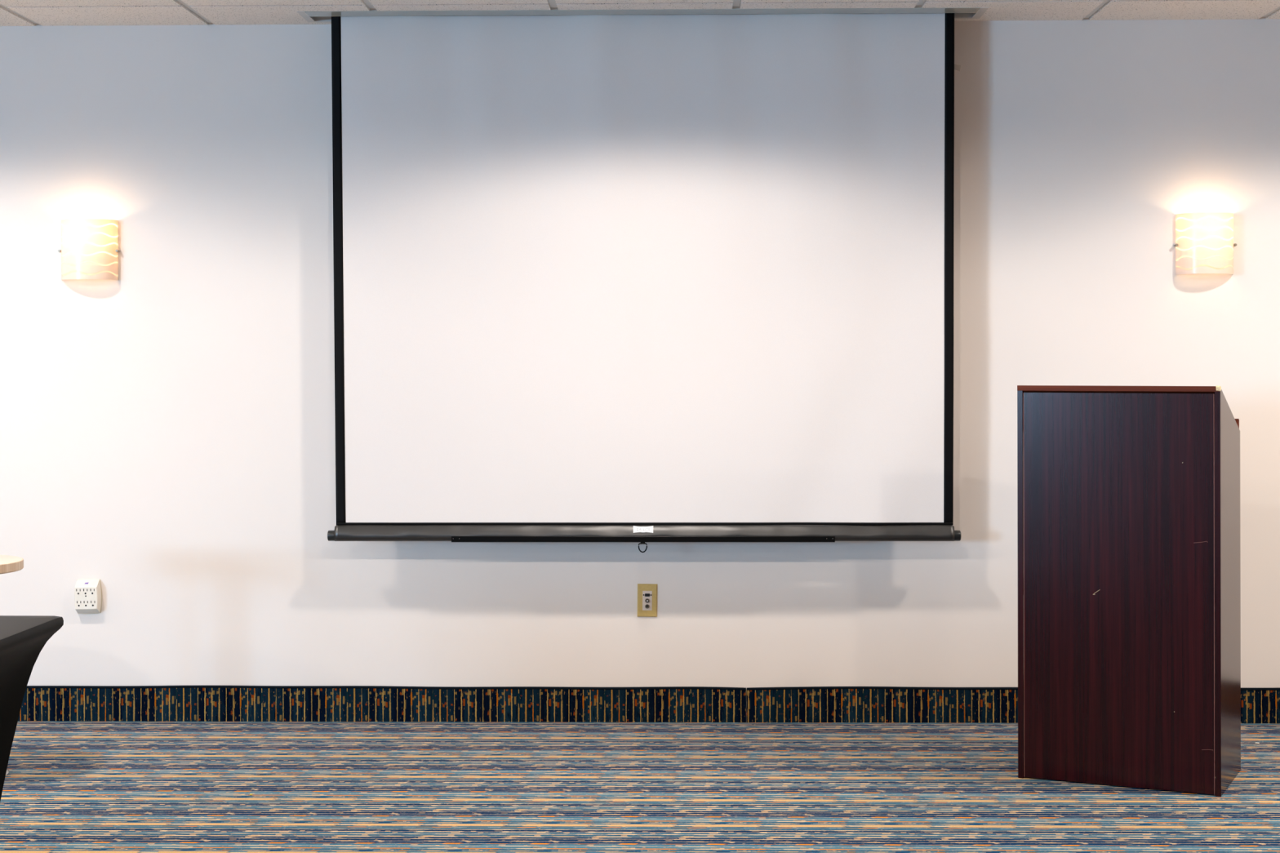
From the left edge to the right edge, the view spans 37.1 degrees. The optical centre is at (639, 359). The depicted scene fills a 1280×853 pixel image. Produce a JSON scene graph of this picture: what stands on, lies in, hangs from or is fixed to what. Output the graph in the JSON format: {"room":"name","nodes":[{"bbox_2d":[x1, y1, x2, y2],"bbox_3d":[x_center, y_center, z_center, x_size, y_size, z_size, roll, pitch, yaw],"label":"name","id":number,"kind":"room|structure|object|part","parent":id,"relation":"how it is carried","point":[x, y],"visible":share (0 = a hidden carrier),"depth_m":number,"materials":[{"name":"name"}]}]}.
{"room":"event hall","nodes":[
{"label":"event hall","id":0,"kind":"room"},
{"bbox_2d":[0,17,1279,722],"bbox_3d":[-0.215,-0.081,6.710,17.340,2.690,0.120,0,0,1],"label":"wall","id":1,"kind":"structure","parent":0,"point":[167,426],"depth_m":6.66,"materials":[{"name":"white paint"}]},
{"bbox_2d":[74,578,102,613],"bbox_3d":[-1.934,0.831,6.666,0.093,0.123,0.035,-1,0,1],"label":"power outlet","id":2,"kind":"object","parent":1,"relation":"attached to","point":[87,592],"visible":1,"depth_m":6.65,"materials":[{"name":"beige plastic"}]},
{"bbox_2d":[57,218,119,279],"bbox_3d":[-1.929,-0.383,6.639,0.213,0.210,0.090,0,0,1],"label":"wall sconce","id":3,"kind":"object","parent":1,"relation":"attached to","point":[89,250],"visible":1,"depth_m":6.61,"materials":[{"name":"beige glass"}]},
{"bbox_2d":[637,583,657,617],"bbox_3d":[0.025,0.840,6.637,0.069,0.115,0.016,1,0,1],"label":"wall plate","id":4,"kind":"object","parent":1,"relation":"attached to","point":[646,593],"visible":1,"depth_m":6.64,"materials":[{"name":"gold metal"}]},
{"bbox_2d":[17,685,1279,723],"bbox_3d":[-0.214,1.201,6.644,17.096,0.126,0.011,0,0,1],"label":"baseboard","id":5,"kind":"structure","parent":1,"relation":"attached to","point":[39,703],"depth_m":6.64,"materials":[{"name":"carpet"}]},
{"bbox_2d":[1173,212,1236,275],"bbox_3d":[1.955,-0.399,6.561,0.213,0.210,0.090,0,0,1],"label":"wall sconce","id":6,"kind":"object","parent":1,"relation":"attached to","point":[1204,244],"visible":1,"depth_m":6.53,"materials":[{"name":"white glass"}]},
{"bbox_2d":[0,720,1279,852],"bbox_3d":[-0.335,1.315,0.651,17.340,0.100,12.240,0,0,1],"label":"floor","id":7,"kind":"structure","parent":0,"point":[69,787],"depth_m":5.54,"materials":[{"name":"carpet"}]},
{"bbox_2d":[0,555,23,775],"bbox_3d":[-2.096,0.941,5.792,0.424,0.655,0.424,0,0,1],"label":"round side table","id":8,"kind":"object","parent":7,"relation":"on","point":[8,564],"visible":0.9,"depth_m":5.77,"materials":[{"name":"brown wood"}]},
{"bbox_2d":[0,615,63,801],"bbox_3d":[-2.093,0.892,3.495,1.834,0.751,0.764,0,0,3],"label":"covered table","id":9,"kind":"object","parent":7,"relation":"on","point":[23,638],"visible":1,"depth_m":3.74,"materials":[{"name":"black fabric"}]},
{"bbox_2d":[1017,385,1240,796],"bbox_3d":[1.491,0.668,5.793,0.593,1.185,0.399,0,0,25],"label":"lectern","id":10,"kind":"object","parent":7,"relation":"on","point":[1129,585],"visible":1,"depth_m":5.62,"materials":[{"name":"brown wood"}]},
{"bbox_3d":[1.230,0.677,5.916,0.016,1.168,0.392,0,0,25],"label":"panel","id":11,"kind":"part","parent":10,"relation":"part of","materials":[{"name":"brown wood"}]},
{"bbox_3d":[1.750,0.669,5.669,0.016,1.183,0.392,0,0,25],"label":"panel","id":12,"kind":"part","parent":10,"relation":"part of","materials":[{"name":"brown wood"}]},
{"bbox_2d":[0,0,1279,26],"bbox_3d":[-0.340,-1.325,0.651,17.340,0.301,12.240,0,0,1],"label":"ceiling","id":13,"kind":"structure","parent":0,"point":[12,12],"depth_m":6.36,"materials":[{"name":"tile"}]},
{"bbox_2d":[297,5,988,552],"bbox_3d":[0.009,-0.326,6.497,2.325,1.965,0.202,0,0,1],"label":"projection screen","id":14,"kind":"object","parent":13,"relation":"hanging from","point":[642,276],"visible":0.98,"depth_m":6.50,"materials":[{"name":"white fabric"}]},
{"bbox_3d":[0.011,0.578,6.483,0.068,0.023,0.016,0,0,1],"label":"maker plate","id":15,"kind":"part","parent":14,"relation":"part of","materials":[{"name":"white plastic"}]}
]}

